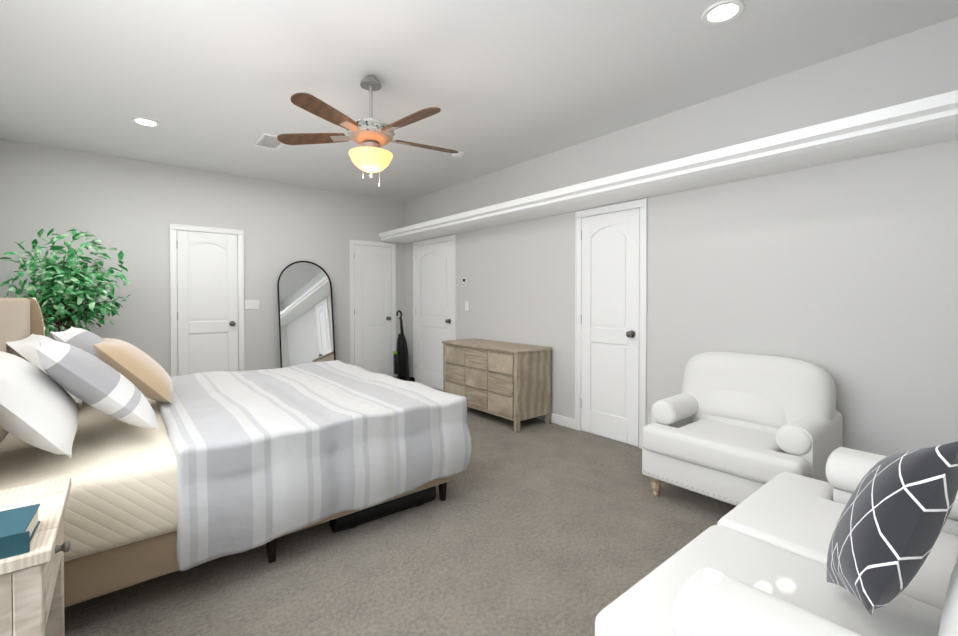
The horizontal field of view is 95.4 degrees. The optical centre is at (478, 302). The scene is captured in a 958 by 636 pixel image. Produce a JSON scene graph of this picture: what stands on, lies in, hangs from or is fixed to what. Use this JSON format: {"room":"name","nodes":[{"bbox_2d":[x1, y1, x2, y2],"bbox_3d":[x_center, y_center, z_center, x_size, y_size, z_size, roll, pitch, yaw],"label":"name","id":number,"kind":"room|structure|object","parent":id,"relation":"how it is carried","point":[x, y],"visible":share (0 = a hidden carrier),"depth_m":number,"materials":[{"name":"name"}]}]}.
{"room":"bedroom","nodes":[
{"label":"bedroom","id":0,"kind":"room"},
{"bbox_2d":[0,138,403,376],"bbox_3d":[-2.846,-0.162,5.409,4.524,2.740,0.120,-1,1,-40],"label":"wall","id":1,"kind":"structure","parent":0,"point":[132,209],"depth_m":4.80,"materials":[{"name":"white paint"}]},
{"bbox_2d":[170,224,244,376],"bbox_3d":[-3.126,0.167,5.051,0.732,2.090,0.081,-1,1,-40],"label":"door","id":2,"kind":"structure","parent":1,"relation":"attached to","point":[207,285],"depth_m":5.05,"materials":[{"name":"white paint"}]},
{"bbox_2d":[245,300,258,308],"bbox_3d":[-2.794,0.023,5.368,0.165,0.118,0.013,-1,1,-40],"label":"switch plate","id":3,"kind":"object","parent":1,"relation":"attached to","point":[251,304],"visible":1,"depth_m":5.37,"materials":[{"name":"white plastic"}]},
{"bbox_2d":[350,240,395,376],"bbox_3d":[-1.528,0.151,6.370,0.720,2.090,0.081,-1,1,-40],"label":"door","id":4,"kind":"structure","parent":1,"relation":"attached to","point":[372,306],"depth_m":6.39,"materials":[{"name":"white paint"}]},
{"bbox_2d":[64,389,735,635],"bbox_3d":[-0.796,1.266,2.943,4.524,0.060,6.559,-1,1,-40],"label":"floor","id":5,"kind":"structure","parent":0,"point":[536,527],"depth_m":2.09,"materials":[{"name":"carpet"}]},
{"bbox_2d":[0,477,70,635],"bbox_3d":[-1.458,0.907,1.109,0.615,0.702,0.567,-1,1,-40],"label":"nightstand","id":6,"kind":"object","parent":5,"relation":"on","point":[34,546],"visible":1,"depth_m":1.11,"materials":[{"name":"beige wood"}]},
{"bbox_2d":[0,228,130,336],"bbox_3d":[-3.630,0.274,3.826,0.915,1.905,0.956,-1,1,-40],"label":"ficus plant","id":7,"kind":"object","parent":5,"relation":"on","point":[64,303],"visible":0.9,"depth_m":3.78,"materials":[{"name":"green plant"}]},
{"bbox_2d":[0,298,470,607],"bbox_3d":[-1.567,0.603,2.798,2.261,1.270,2.160,-1,1,-40],"label":"bed","id":8,"kind":"object","parent":5,"relation":"on","point":[157,463],"visible":1,"depth_m":2.00,"materials":[{"name":"beige fabric"}]},
{"bbox_2d":[156,360,470,570],"bbox_3d":[-1.282,0.830,3.037,1.521,0.529,2.112,-1,1,-40],"label":"comforter","id":9,"kind":"object","parent":8,"relation":"on","point":[259,457],"depth_m":2.22,"materials":[{"name":"white fabric"}]},
{"bbox_2d":[277,261,335,367],"bbox_3d":[-2.232,0.332,5.665,0.694,1.774,0.040,-1,-6,-40],"label":"arched mirror","id":10,"kind":"object","parent":5,"relation":"on","point":[305,314],"visible":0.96,"depth_m":5.67,"materials":[{"name":"black metal"}]},
{"bbox_2d":[393,310,414,381],"bbox_3d":[-1.179,0.653,6.398,0.356,1.086,0.310,0,1,30],"label":"vacuum","id":11,"kind":"object","parent":5,"relation":"on","point":[400,362],"visible":0.73,"depth_m":6.30,"materials":[{"name":"black plastic"}]},
{"bbox_2d":[442,338,551,432],"bbox_3d":[0.152,0.830,4.707,0.492,0.772,1.234,-1,1,-40],"label":"dresser","id":12,"kind":"object","parent":5,"relation":"on","point":[509,381],"visible":0.92,"depth_m":4.35,"materials":[{"name":"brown wood"}]},
{"bbox_2d":[642,352,842,505],"bbox_3d":[1.615,0.787,2.711,0.836,0.904,0.879,-1,1,-40],"label":"armchair","id":13,"kind":"object","parent":5,"relation":"on","point":[733,428],"visible":0.75,"depth_m":2.59,"materials":[{"name":"white fabric"}]},
{"bbox_2d":[595,441,957,635],"bbox_3d":[1.185,0.766,1.178,1.501,0.982,1.057,-1,1,-40],"label":"sofa","id":14,"kind":"object","parent":5,"relation":"on","point":[861,543],"visible":1,"depth_m":1.08,"materials":[{"name":"white fabric"}]},
{"bbox_2d":[0,0,957,201],"bbox_3d":[-0.796,-1.544,2.910,4.524,0.080,6.559,-1,1,-40],"label":"ceiling","id":15,"kind":"structure","parent":0,"point":[212,85],"depth_m":2.81,"materials":[{"name":"white paint"}]},
{"bbox_2d":[131,117,160,126],"bbox_3d":[-2.776,-1.506,3.636,0.196,0.012,0.196,-1,1,-40],"label":"recessed light","id":16,"kind":"object","parent":15,"relation":"in","point":[144,121],"visible":0.98,"depth_m":3.63,"materials":[{"name":"white plastic"}]},
{"bbox_2d":[253,132,282,149],"bbox_3d":[-1.956,-1.510,4.093,0.220,0.014,0.400,-1,1,-40],"label":"ceiling vent","id":17,"kind":"object","parent":15,"relation":"in","point":[267,140],"visible":0.75,"depth_m":4.10,"materials":[{"name":"white plastic"}]},
{"bbox_2d":[277,75,457,186],"bbox_3d":[-0.680,-1.138,2.899,1.229,0.730,1.227,-1,1,-40],"label":"ceiling fan","id":18,"kind":"object","parent":15,"relation":"hanging from","point":[371,135],"visible":1,"depth_m":2.81,"materials":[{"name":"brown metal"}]},
{"bbox_2d":[452,151,463,157],"bbox_3d":[-0.214,-1.503,4.437,0.132,0.036,0.132,-1,1,-40],"label":"smoke detector","id":19,"kind":"object","parent":15,"relation":"attached to","point":[459,154],"visible":0.94,"depth_m":4.40,"materials":[{"name":"white plastic"}]},
{"bbox_2d":[701,0,744,24],"bbox_3d":[1.251,-1.490,2.237,0.196,0.012,0.196,-1,1,-40],"label":"recessed light","id":20,"kind":"object","parent":15,"relation":"in","point":[721,12],"visible":1,"depth_m":2.23,"materials":[{"name":"white plastic"}]},
{"bbox_2d":[404,17,957,455],"bbox_3d":[0.940,-0.149,4.282,0.120,2.740,6.439,-1,1,-40],"label":"wall","id":21,"kind":"structure","parent":0,"point":[844,274],"depth_m":2.88,"materials":[{"name":"white paint"}]},
{"bbox_2d":[413,235,455,389],"bbox_3d":[-0.658,0.155,6.064,0.081,2.090,1.046,-1,1,-40],"label":"door","id":22,"kind":"structure","parent":21,"relation":"attached to","point":[434,293],"depth_m":6.09,"materials":[{"name":"white paint"}]},
{"bbox_2d":[462,277,466,286],"bbox_3d":[-0.180,-0.264,5.524,0.025,0.115,0.085,-1,1,-40],"label":"light switch","id":23,"kind":"object","parent":21,"relation":"attached to","point":[464,281],"visible":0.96,"depth_m":5.51,"materials":[{"name":"white plastic"}]},
{"bbox_2d":[465,301,468,310],"bbox_3d":[-0.156,0.041,5.508,0.013,0.118,0.075,-1,1,-40],"label":"switch plate","id":24,"kind":"object","parent":21,"relation":"attached to","point":[466,305],"visible":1,"depth_m":5.50,"materials":[{"name":"white plastic"}]},
{"bbox_2d":[534,413,574,428],"bbox_3d":[0.317,1.166,4.946,0.016,0.095,1.938,-1,1,-40],"label":"baseboard","id":25,"kind":"structure","parent":21,"relation":"attached to","point":[563,421],"depth_m":4.33,"materials":[{"name":"white paint"}]},
{"bbox_2d":[575,199,647,448],"bbox_3d":[1.140,0.180,3.886,0.081,2.090,0.726,-1,1,-40],"label":"door","id":26,"kind":"structure","parent":21,"relation":"attached to","point":[610,324],"depth_m":3.88,"materials":[{"name":"white paint"}]},
{"bbox_2d":[379,90,957,243],"bbox_3d":[0.692,-0.939,4.146,0.424,0.122,6.319,-1,1,-40],"label":"wall ledge","id":27,"kind":"structure","parent":21,"relation":"attached to","point":[924,121],"depth_m":2.79,"materials":[{"name":"white paint"}]}
]}

